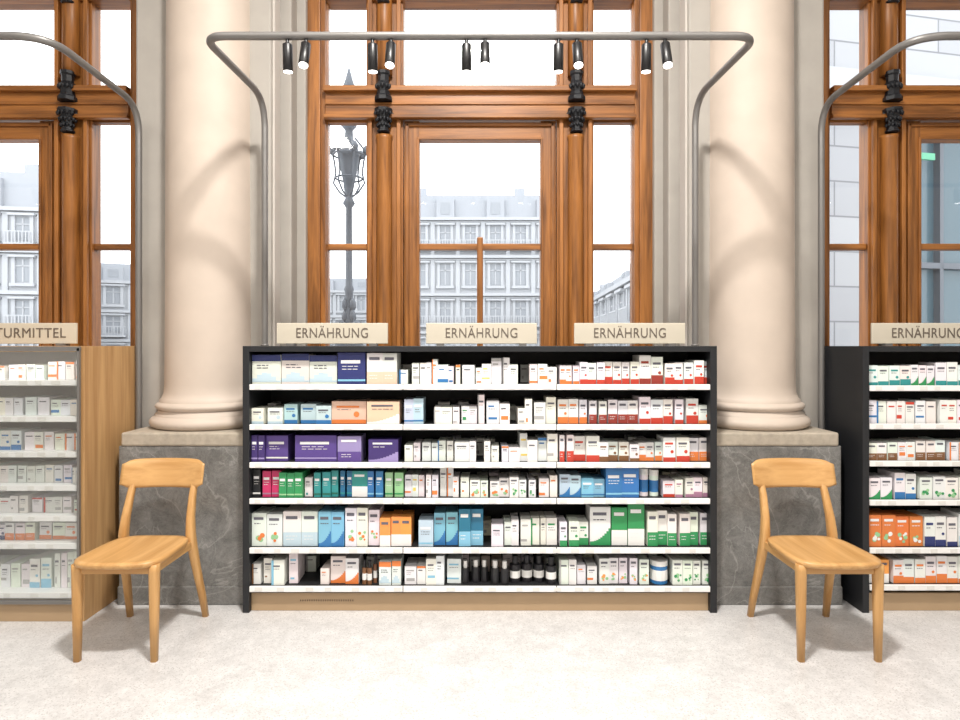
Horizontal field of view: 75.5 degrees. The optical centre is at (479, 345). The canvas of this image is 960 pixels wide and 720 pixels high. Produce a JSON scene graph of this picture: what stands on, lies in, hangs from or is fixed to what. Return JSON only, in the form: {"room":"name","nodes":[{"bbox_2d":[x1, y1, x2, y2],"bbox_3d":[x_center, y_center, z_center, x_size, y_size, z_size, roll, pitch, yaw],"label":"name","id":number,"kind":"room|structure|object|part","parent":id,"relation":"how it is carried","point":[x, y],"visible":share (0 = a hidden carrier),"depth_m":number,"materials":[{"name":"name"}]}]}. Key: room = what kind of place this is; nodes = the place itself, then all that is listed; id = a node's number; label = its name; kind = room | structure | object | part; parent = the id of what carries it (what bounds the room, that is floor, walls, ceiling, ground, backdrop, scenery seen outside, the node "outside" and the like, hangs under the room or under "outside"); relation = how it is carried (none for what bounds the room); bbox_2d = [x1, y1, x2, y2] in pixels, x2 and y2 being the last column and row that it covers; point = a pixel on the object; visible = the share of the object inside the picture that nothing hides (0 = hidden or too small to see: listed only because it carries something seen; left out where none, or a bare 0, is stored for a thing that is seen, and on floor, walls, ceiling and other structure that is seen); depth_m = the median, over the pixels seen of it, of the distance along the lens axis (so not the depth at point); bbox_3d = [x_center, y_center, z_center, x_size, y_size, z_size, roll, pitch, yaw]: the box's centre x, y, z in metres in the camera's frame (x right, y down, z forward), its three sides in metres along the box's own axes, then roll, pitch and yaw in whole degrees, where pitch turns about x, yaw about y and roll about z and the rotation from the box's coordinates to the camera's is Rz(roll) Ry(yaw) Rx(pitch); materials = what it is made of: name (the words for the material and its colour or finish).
{"room":"pharmacy","nodes":[
{"label":"pharmacy","id":0,"kind":"room"},
{"bbox_2d":[0,598,959,719],"bbox_3d":[0.000,1.460,0.050,10.160,0.120,8.300,0,0,0],"label":"floor","id":1,"kind":"structure","parent":0,"point":[230,663],"depth_m":2.73,"materials":[{"name":"stone"}]},
{"bbox_2d":[0,346,134,620],"bbox_3d":[-3.255,0.700,3.385,2.490,1.400,0.510,0,0,0],"label":"shelving unit","id":2,"kind":"object","parent":1,"relation":"on","point":[104,386],"visible":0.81,"depth_m":3.22,"materials":[{"name":"brown wood"}]},
{"bbox_2d":[0,361,76,587],"bbox_3d":[-3.034,0.665,3.287,1.982,1.178,0.158,0,0,0],"label":"medicine boxes","id":3,"kind":"object","parent":2,"relation":"in","point":[50,568],"visible":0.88,"depth_m":3.22},
{"bbox_3d":[-3.255,0.015,3.395,2.430,0.030,0.490,0,0,0],"label":"panel","id":4,"kind":"part","parent":2,"relation":"part of","materials":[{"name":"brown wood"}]},
{"bbox_3d":[-3.255,0.715,3.630,2.430,1.370,0.020,0,0,0],"label":"panel","id":5,"kind":"part","parent":2,"relation":"part of","materials":[{"name":"white"}]},
{"bbox_2d":[0,323,77,345],"bbox_3d":[-2.565,-0.065,3.470,0.620,0.128,0.060,0,0,0],"label":"sign","id":6,"kind":"object","parent":2,"relation":"on","point":[60,334],"visible":1,"depth_m":3.46,"materials":[{"name":"beige"}]},
{"bbox_3d":[-3.251,0.653,3.137,2.458,1.303,0.014,0,0,0],"label":"door frame","id":7,"kind":"part","parent":2,"relation":"part of","materials":[{"name":"silver metal"}]},
{"bbox_2d":[61,133,80,345],"bbox_3d":[-2.650,0.020,4.020,0.116,2.760,0.116,0,0,0],"label":"column","id":8,"kind":"structure","parent":1,"relation":"on","point":[70,143],"depth_m":3.98,"materials":[{"name":"brown wood"}]},
{"bbox_2d":[57,106,77,133],"bbox_3d":[-2.650,-1.445,3.985,0.111,0.150,0.111,0,0,45],"label":"iron capital","id":9,"kind":"object","parent":8,"relation":"on","point":[64,129],"visible":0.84,"depth_m":3.95,"materials":[{"name":"black metal"}]},
{"bbox_2d":[0,32,141,429],"bbox_3d":[-3.321,-0.006,3.178,2.766,2.813,0.899,0,0,0],"label":"rail","id":10,"kind":"object","parent":1,"relation":"on","point":[18,36],"visible":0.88,"depth_m":3.59,"materials":[{"name":"silver metal"}]},
{"bbox_2d":[71,458,208,662],"bbox_3d":[-1.618,0.991,2.963,0.420,0.818,0.534,0,0,0],"label":"wooden chair","id":11,"kind":"object","parent":1,"relation":"on","point":[126,555],"visible":1,"depth_m":3.02,"materials":[{"name":"brown wood"}]},
{"bbox_3d":[-1.789,1.184,2.755,0.042,0.432,0.042,0,0,0],"label":"leg","id":12,"kind":"part","parent":11,"relation":"part of","materials":[{"name":"brown wood"}]},
{"bbox_3d":[-1.794,1.005,3.156,0.069,0.790,0.148,0,0,0],"label":"leg","id":13,"kind":"part","parent":11,"relation":"part of","materials":[{"name":"brown wood"}]},
{"bbox_3d":[-1.618,0.963,2.909,0.396,0.026,0.425,0,0,0],"label":"seat","id":14,"kind":"part","parent":11,"relation":"part of","materials":[{"name":"brown wood"}]},
{"bbox_3d":[-1.447,1.184,2.755,0.042,0.432,0.042,0,0,0],"label":"leg","id":15,"kind":"part","parent":11,"relation":"part of","materials":[{"name":"brown wood"}]},
{"bbox_3d":[-1.618,0.653,3.186,0.420,0.142,0.089,0,0,0],"label":"backrest","id":16,"kind":"part","parent":11,"relation":"part of","materials":[{"name":"brown wood"}]},
{"bbox_3d":[-1.442,1.005,3.156,0.069,0.790,0.148,0,0,0],"label":"leg","id":17,"kind":"part","parent":11,"relation":"part of","materials":[{"name":"brown wood"}]},
{"bbox_2d":[118,426,242,604],"bbox_3d":[-1.602,0.934,3.502,0.716,0.932,0.307,0,0,0],"label":"pedestal","id":18,"kind":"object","parent":1,"relation":"on","point":[219,500],"depth_m":3.35,"materials":[{"name":"grey stone"}]},
{"bbox_2d":[149,0,250,430],"bbox_3d":[-1.602,-1.411,3.700,0.680,3.759,0.680,0,0,0],"label":"column","id":19,"kind":"structure","parent":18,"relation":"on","point":[208,266],"depth_m":3.48,"materials":[{"name":"stone"}]},
{"bbox_2d":[376,133,392,345],"bbox_3d":[-0.620,0.020,4.020,0.116,2.760,0.116,0,0,0],"label":"column","id":20,"kind":"structure","parent":1,"relation":"on","point":[384,141],"depth_m":3.98,"materials":[{"name":"brown wood"}]},
{"bbox_2d":[374,106,391,133],"bbox_3d":[-0.620,-1.445,3.985,0.111,0.150,0.111,0,0,45],"label":"iron capital","id":21,"kind":"object","parent":20,"relation":"on","point":[381,129],"visible":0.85,"depth_m":3.95,"materials":[{"name":"black metal"}]},
{"bbox_2d":[243,346,716,612],"bbox_3d":[-0.001,0.700,3.432,2.488,1.400,0.376,0,0,0],"label":"display shelf","id":22,"kind":"object","parent":1,"relation":"on","point":[308,593],"visible":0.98,"depth_m":3.28,"materials":[{"name":"black"}]},
{"bbox_2d":[300,599,352,600],"bbox_3d":[-0.810,1.345,3.280,0.281,0.009,0.004,0,0,0],"label":"vent","id":23,"kind":"object","parent":22,"relation":"attached to","point":[300,599],"depth_m":3.28,"materials":[{"name":"brown wood"}]},
{"bbox_2d":[277,323,387,345],"bbox_3d":[-0.826,-0.065,3.470,0.620,0.128,0.060,0,0,0],"label":"sign","id":24,"kind":"object","parent":22,"relation":"on","point":[290,334],"visible":1,"depth_m":3.46,"materials":[{"name":"beige"}]},
{"bbox_2d":[251,352,707,584],"bbox_3d":[0.011,0.648,3.421,2.442,1.227,0.300,0,0,0],"label":"medicine boxes","id":25,"kind":"object","parent":22,"relation":"in","point":[351,525],"visible":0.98,"depth_m":3.30},
{"bbox_3d":[-0.001,0.015,3.435,2.418,0.030,0.370,0,0,0],"label":"panel","id":26,"kind":"part","parent":22,"relation":"part of","materials":[{"name":"black metal"}]},
{"bbox_2d":[206,32,753,345],"bbox_3d":[0.000,-0.707,3.125,2.525,1.412,0.794,0,0,0],"label":"track light","id":27,"kind":"object","parent":22,"relation":"on","point":[287,47],"visible":1,"depth_m":2.78,"materials":[{"name":"silver metal"}]},
{"bbox_3d":[-0.001,0.715,3.610,2.418,1.370,0.020,0,0,0],"label":"panel","id":28,"kind":"part","parent":22,"relation":"part of","materials":[{"name":"black"}]},
{"bbox_2d":[426,323,536,345],"bbox_3d":[0.008,-0.065,3.470,0.620,0.128,0.060,0,0,0],"label":"sign","id":29,"kind":"object","parent":22,"relation":"on","point":[439,334],"visible":1,"depth_m":3.46,"materials":[{"name":"beige"}]},
{"bbox_2d":[574,323,684,345],"bbox_3d":[0.837,-0.065,3.470,0.620,0.128,0.060,0,0,0],"label":"sign","id":30,"kind":"object","parent":22,"relation":"on","point":[588,334],"visible":1,"depth_m":3.46,"materials":[{"name":"beige"}]},
{"bbox_2d":[567,133,583,345],"bbox_3d":[0.620,0.020,4.020,0.116,2.760,0.116,0,0,0],"label":"column","id":31,"kind":"structure","parent":1,"relation":"on","point":[575,141],"depth_m":3.98,"materials":[{"name":"brown wood"}]},
{"bbox_2d":[568,106,585,133],"bbox_3d":[0.620,-1.445,3.985,0.111,0.150,0.111,0,0,45],"label":"iron capital","id":32,"kind":"object","parent":31,"relation":"on","point":[574,129],"visible":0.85,"depth_m":3.95,"materials":[{"name":"black metal"}]},
{"bbox_2d":[717,426,841,604],"bbox_3d":[1.602,0.934,3.502,0.716,0.932,0.307,0,0,0],"label":"pedestal","id":33,"kind":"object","parent":1,"relation":"on","point":[792,510],"depth_m":3.35,"materials":[{"name":"grey stone"}]},
{"bbox_2d":[709,0,810,430],"bbox_3d":[1.602,-1.411,3.700,0.680,3.759,0.680,0,0,0],"label":"column","id":34,"kind":"structure","parent":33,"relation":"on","point":[752,263],"depth_m":3.48,"materials":[{"name":"stone"}]},
{"bbox_2d":[747,458,883,662],"bbox_3d":[1.597,0.991,2.963,0.420,0.818,0.534,0,0,0],"label":"wooden chair","id":35,"kind":"object","parent":1,"relation":"on","point":[829,555],"visible":1,"depth_m":3.02,"materials":[{"name":"brown wood"}]},
{"bbox_3d":[1.421,1.005,3.156,0.069,0.790,0.148,0,0,0],"label":"leg","id":36,"kind":"part","parent":35,"relation":"part of","materials":[{"name":"brown wood"}]},
{"bbox_3d":[1.597,0.653,3.186,0.420,0.142,0.089,0,0,0],"label":"backrest","id":37,"kind":"part","parent":35,"relation":"part of","materials":[{"name":"brown wood"}]},
{"bbox_3d":[1.426,1.184,2.755,0.042,0.432,0.042,0,0,0],"label":"leg","id":38,"kind":"part","parent":35,"relation":"part of","materials":[{"name":"brown wood"}]},
{"bbox_3d":[1.597,0.963,2.909,0.396,0.026,0.425,0,0,0],"label":"seat","id":39,"kind":"part","parent":35,"relation":"part of","materials":[{"name":"brown wood"}]},
{"bbox_3d":[1.772,1.005,3.156,0.069,0.790,0.148,0,0,0],"label":"leg","id":40,"kind":"part","parent":35,"relation":"part of","materials":[{"name":"brown wood"}]},
{"bbox_3d":[1.768,1.184,2.755,0.042,0.432,0.042,0,0,0],"label":"leg","id":41,"kind":"part","parent":35,"relation":"part of","materials":[{"name":"brown wood"}]},
{"bbox_2d":[818,32,959,429],"bbox_3d":[3.258,-0.006,3.178,2.640,2.813,0.899,0,0,0],"label":"rail","id":42,"kind":"object","parent":1,"relation":"on","point":[936,36],"visible":0.8,"depth_m":3.59,"materials":[{"name":"silver metal"}]},
{"bbox_2d":[879,133,898,345],"bbox_3d":[2.650,0.020,4.020,0.116,2.760,0.116,0,0,0],"label":"column","id":43,"kind":"structure","parent":1,"relation":"on","point":[888,142],"depth_m":3.98,"materials":[{"name":"brown wood"}]},
{"bbox_2d":[882,106,902,133],"bbox_3d":[2.650,-1.445,3.985,0.111,0.150,0.111,0,0,45],"label":"iron capital","id":44,"kind":"object","parent":43,"relation":"on","point":[892,129],"visible":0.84,"depth_m":3.95,"materials":[{"name":"black metal"}]},
{"bbox_2d":[825,346,959,612],"bbox_3d":[3.253,0.700,3.442,2.494,1.400,0.396,0,0,0],"label":"display shelf","id":45,"kind":"object","parent":1,"relation":"on","point":[848,391],"visible":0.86,"depth_m":3.29,"materials":[{"name":"black"}]},
{"bbox_2d":[869,362,959,582],"bbox_3d":[3.261,0.670,3.349,2.424,1.168,0.159,0,0,0],"label":"medicine boxes","id":46,"kind":"object","parent":45,"relation":"in","point":[919,527],"visible":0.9,"depth_m":3.28},
{"bbox_3d":[3.253,0.015,3.445,2.424,0.030,0.390,0,0,0],"label":"panel","id":47,"kind":"part","parent":45,"relation":"part of","materials":[{"name":"black metal"}]},
{"bbox_3d":[3.253,0.715,3.630,2.424,1.370,0.020,0,0,0],"label":"panel","id":48,"kind":"part","parent":45,"relation":"part of","materials":[{"name":"black"}]},
{"bbox_2d":[871,323,959,345],"bbox_3d":[2.500,-0.065,3.470,0.620,0.128,0.060,0,0,0],"label":"sign","id":49,"kind":"object","parent":45,"relation":"on","point":[883,334],"visible":1,"depth_m":3.46,"materials":[{"name":"beige"}]},
{"bbox_2d":[137,0,822,427],"bbox_3d":[0.000,-0.950,3.922,9.960,4.700,0.515,0,0,0],"label":"wall","id":50,"kind":"structure","parent":0,"point":[151,14],"depth_m":3.67,"materials":[{"name":"paint"}]},
{"bbox_2d":[0,0,129,250],"bbox_3d":[-3.270,-0.825,4.053,2.007,4.447,0.172,0,0,0],"label":"frame rails","id":51,"kind":"object","parent":50,"relation":"attached to","point":[22,107],"visible":0.48,"depth_m":4.00,"materials":[{"name":"brown wood"}]},
{"bbox_2d":[60,0,73,2],"bbox_3d":[-2.650,-2.283,3.985,0.111,0.165,0.111,0,0,45],"label":"iron capital","id":52,"kind":"object","parent":50,"relation":"attached to","point":[61,1],"visible":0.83,"depth_m":3.96,"materials":[{"name":"black metal"}]},
{"bbox_2d":[57,69,77,101],"bbox_3d":[-2.650,-1.667,3.985,0.107,0.190,0.107,0,0,45],"label":"iron bracket","id":53,"kind":"object","parent":50,"relation":"attached to","point":[66,94],"visible":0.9,"depth_m":3.95,"materials":[{"name":"black metal"}]},
{"bbox_2d":[62,0,80,76],"bbox_3d":[-2.650,-2.325,4.020,0.104,1.150,0.104,0,0,0],"label":"column","id":54,"kind":"structure","parent":50,"relation":"attached to","point":[70,12],"depth_m":3.98,"materials":[{"name":"brown wood"}]},
{"bbox_2d":[39,0,135,345],"bbox_3d":[-3.270,-0.825,4.065,2.236,4.450,0.150,0,0,0],"label":"upright","id":55,"kind":"object","parent":50,"relation":"attached to","point":[50,145],"depth_m":4.04,"materials":[{"name":"brown wood"}]},
{"bbox_2d":[375,69,391,101],"bbox_3d":[-0.620,-1.667,3.985,0.107,0.190,0.107,0,0,0],"label":"iron bracket","id":56,"kind":"object","parent":50,"relation":"attached to","point":[383,94],"visible":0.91,"depth_m":3.95,"materials":[{"name":"black metal"}]},
{"bbox_2d":[377,0,389,2],"bbox_3d":[-0.620,-2.283,3.985,0.111,0.165,0.111,0,0,45],"label":"iron capital","id":57,"kind":"object","parent":50,"relation":"attached to","point":[378,1],"visible":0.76,"depth_m":3.96,"materials":[{"name":"black metal"}]},
{"bbox_2d":[376,0,391,76],"bbox_3d":[-0.620,-2.325,4.020,0.104,1.150,0.104,0,0,0],"label":"column","id":58,"kind":"structure","parent":50,"relation":"attached to","point":[384,10],"depth_m":3.97,"materials":[{"name":"brown wood"}]},
{"bbox_2d":[323,0,636,250],"bbox_3d":[0.000,-0.825,4.053,2.007,4.447,0.172,0,0,0],"label":"frame rails","id":59,"kind":"object","parent":50,"relation":"attached to","point":[445,113],"visible":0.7,"depth_m":4.00,"materials":[{"name":"brown wood"}]},
{"bbox_2d":[136,0,823,345],"bbox_3d":[0.000,-0.825,3.990,9.040,4.450,0.320,0,0,0],"label":"trim","id":60,"kind":"structure","parent":50,"relation":"attached to","point":[293,13],"depth_m":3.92,"materials":[{"name":"paint"}]},
{"bbox_2d":[477,237,482,345],"bbox_3d":[0.000,-0.055,4.070,0.040,1.310,0.080,0,0,0],"label":"bar","id":61,"kind":"object","parent":50,"relation":"attached to","point":[479,239],"visible":0.44,"depth_m":4.03,"materials":[{"name":"brown wood"}]},
{"bbox_2d":[308,0,651,345],"bbox_3d":[0.000,-0.825,4.065,2.236,4.450,0.150,0,0,0],"label":"upright","id":62,"kind":"object","parent":50,"relation":"attached to","point":[553,148],"depth_m":4.03,"materials":[{"name":"brown wood"}]},
{"bbox_2d":[568,0,583,76],"bbox_3d":[0.620,-2.325,4.020,0.104,1.150,0.104,0,0,0],"label":"column","id":63,"kind":"structure","parent":50,"relation":"attached to","point":[575,10],"depth_m":3.98,"materials":[{"name":"brown wood"}]},
{"bbox_2d":[568,69,584,101],"bbox_3d":[0.620,-1.667,3.985,0.107,0.190,0.107,0,0,0],"label":"iron bracket","id":64,"kind":"object","parent":50,"relation":"attached to","point":[576,94],"visible":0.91,"depth_m":3.95,"materials":[{"name":"black metal"}]},
{"bbox_2d":[570,0,582,2],"bbox_3d":[0.620,-2.283,3.985,0.111,0.165,0.111,0,0,45],"label":"iron capital","id":65,"kind":"object","parent":50,"relation":"attached to","point":[571,1],"visible":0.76,"depth_m":3.96,"materials":[{"name":"black metal"}]},
{"bbox_2d":[824,0,920,345],"bbox_3d":[3.270,-0.825,4.065,2.236,4.450,0.150,0,0,0],"label":"upright","id":66,"kind":"object","parent":50,"relation":"attached to","point":[909,145],"depth_m":4.04,"materials":[{"name":"brown wood"}]},
{"bbox_2d":[879,0,897,76],"bbox_3d":[2.650,-2.325,4.020,0.104,1.150,0.104,0,0,0],"label":"column","id":67,"kind":"structure","parent":50,"relation":"attached to","point":[888,11],"depth_m":3.98,"materials":[{"name":"brown wood"}]},
{"bbox_2d":[882,69,902,101],"bbox_3d":[2.650,-1.667,3.985,0.107,0.190,0.107,0,0,45],"label":"iron bracket","id":68,"kind":"object","parent":50,"relation":"attached to","point":[893,94],"visible":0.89,"depth_m":3.95,"materials":[{"name":"black metal"}]},
{"bbox_2d":[886,0,899,2],"bbox_3d":[2.650,-2.283,3.985,0.111,0.165,0.111,0,0,45],"label":"iron capital","id":69,"kind":"object","parent":50,"relation":"attached to","point":[887,1],"visible":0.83,"depth_m":3.96,"materials":[{"name":"black metal"}]},
{"bbox_2d":[830,0,959,250],"bbox_3d":[3.270,-0.825,4.053,2.007,4.447,0.172,0,0,0],"label":"frame rails","id":70,"kind":"object","parent":50,"relation":"attached to","point":[936,107],"visible":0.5,"depth_m":4.00,"materials":[{"name":"brown wood"}]},
{"label":"outside","id":71,"kind":"structure","parent":0,"visible":0},
{"bbox_3d":[0.000,1.585,62.100,160.000,0.130,115.800,0,0,0],"label":"street","id":72,"kind":"object","parent":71,"visible":0},
{"bbox_2d":[0,164,38,345],"bbox_3d":[-28.309,-4.280,34.232,12.248,11.600,3.500,0,0,-10],"label":"facade","id":73,"kind":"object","parent":72,"relation":"on","point":[19,191],"visible":0.3,"depth_m":33.52,"materials":[{"name":"stone"}]},
{"bbox_2d":[101,263,129,345],"bbox_3d":[-21.017,-2.380,45.638,12.363,7.800,3.500,0,0,-24],"label":"facade","id":74,"kind":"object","parent":72,"relation":"on","point":[115,278],"visible":0.12,"depth_m":42.38,"materials":[{"name":"stone"}]},
{"bbox_2d":[330,68,365,345],"bbox_3d":[-1.690,-1.030,8.000,0.540,5.100,0.520,0,0,0],"label":"street lamp","id":75,"kind":"object","parent":72,"relation":"on","point":[349,157],"visible":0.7,"depth_m":7.95,"materials":[{"name":"grey metal"}]},
{"bbox_3d":[-1.827,-2.304,8.000,0.189,0.767,0.024,0,0,0],"label":"scroll arm","id":76,"kind":"part","parent":75,"relation":"part of","materials":[{"name":"grey metal"}]},
{"bbox_3d":[-1.758,-2.304,7.881,0.108,0.767,0.167,0,0,0],"label":"scroll arm","id":77,"kind":"part","parent":75,"relation":"part of","materials":[{"name":"grey metal"}]},
{"bbox_3d":[-1.740,-0.385,7.950,0.065,0.170,0.065,0,0,23],"label":"post","id":78,"kind":"part","parent":75,"relation":"part of","materials":[{"name":"grey metal"}]},
{"bbox_3d":[-1.740,-0.535,7.950,0.065,0.170,0.065,0,0,23],"label":"post","id":79,"kind":"part","parent":75,"relation":"part of","materials":[{"name":"grey metal"}]},
{"bbox_3d":[-1.621,-2.304,7.881,0.024,0.767,0.189,0,0,-30],"label":"scroll arm","id":80,"kind":"part","parent":75,"relation":"part of","materials":[{"name":"grey metal"}]},
{"bbox_3d":[-1.641,-0.535,7.950,0.065,0.170,0.065,0,0,-23],"label":"post","id":81,"kind":"part","parent":75,"relation":"part of","materials":[{"name":"grey metal"}]},
{"bbox_3d":[-1.641,-0.385,7.950,0.065,0.170,0.065,0,0,-23],"label":"post","id":82,"kind":"part","parent":75,"relation":"part of","materials":[{"name":"grey metal"}]},
{"bbox_3d":[-1.621,-2.304,8.119,0.024,0.767,0.189,0,0,30],"label":"scroll arm","id":83,"kind":"part","parent":75,"relation":"part of","materials":[{"name":"grey metal"}]},
{"bbox_3d":[-1.553,-2.304,8.000,0.189,0.767,0.024,0,0,0],"label":"scroll arm","id":84,"kind":"part","parent":75,"relation":"part of","materials":[{"name":"grey metal"}]},
{"bbox_2d":[330,278,365,345],"bbox_3d":[-11.000,-2.280,51.250,10.280,7.600,3.500,0,0,0],"label":"facade","id":85,"kind":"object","parent":72,"relation":"on","point":[337,285],"visible":0.09,"depth_m":49.97,"materials":[{"name":"stone"}]},
{"bbox_2d":[420,188,538,345],"bbox_3d":[0.200,-4.680,43.250,13.880,12.400,3.500,0,0,0],"label":"facade","id":86,"kind":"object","parent":72,"relation":"on","point":[448,279],"visible":0.41,"depth_m":41.98,"materials":[{"name":"stone"}]},
{"bbox_2d":[594,264,629,345],"bbox_3d":[7.848,-1.230,32.435,3.500,5.500,23.311,0,0,3],"label":"facade","id":87,"kind":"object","parent":72,"relation":"on","point":[612,300],"visible":0.2,"depth_m":28.60,"materials":[{"name":"stone"}]},
{"bbox_2d":[830,10,858,345],"bbox_3d":[4.601,-2.980,9.129,1.450,9.000,2.000,0,0,-12],"label":"stone wall","id":88,"kind":"structure","parent":72,"relation":"on","point":[844,24],"depth_m":8.15,"materials":[{"name":"white stone"}]},
{"bbox_2d":[906,10,959,79],"bbox_3d":[8.025,-5.480,9.857,5.550,4.000,2.000,0,0,-12],"label":"stone wall","id":89,"kind":"structure","parent":88,"relation":"attached to","point":[938,59],"depth_m":8.44,"materials":[{"name":"white stone"}]},
{"bbox_2d":[830,66,959,87],"bbox_3d":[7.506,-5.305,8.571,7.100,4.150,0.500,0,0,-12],"label":"crown molding","id":90,"kind":"structure","parent":89,"relation":"attached to","point":[838,75],"depth_m":8.02,"materials":[{"name":"grey paint"}]},
{"bbox_2d":[921,143,959,345],"bbox_3d":[8.186,-0.855,9.098,5.550,4.750,0.150,0,0,-12],"label":"shopfront mullions","id":91,"kind":"object","parent":72,"relation":"on","point":[939,266],"visible":0.12,"depth_m":8.66,"materials":[{"name":"grey metal"}]},
{"bbox_2d":[921,152,934,160],"bbox_3d":[6.159,-2.615,8.560,0.260,0.090,0.040,0,0,-12],"label":"exit sign","id":92,"kind":"object","parent":91,"relation":"attached to","point":[924,156],"visible":0.64,"depth_m":8.54,"materials":[{"name":"green plastic"}]},
{"bbox_2d":[921,143,959,345],"bbox_3d":[8.175,-0.855,9.147,5.550,4.750,0.050,0,0,-12],"label":"pane","id":93,"kind":"object","parent":91,"relation":"in","point":[951,150],"depth_m":8.79,"materials":[{"name":"glass"}]}
]}

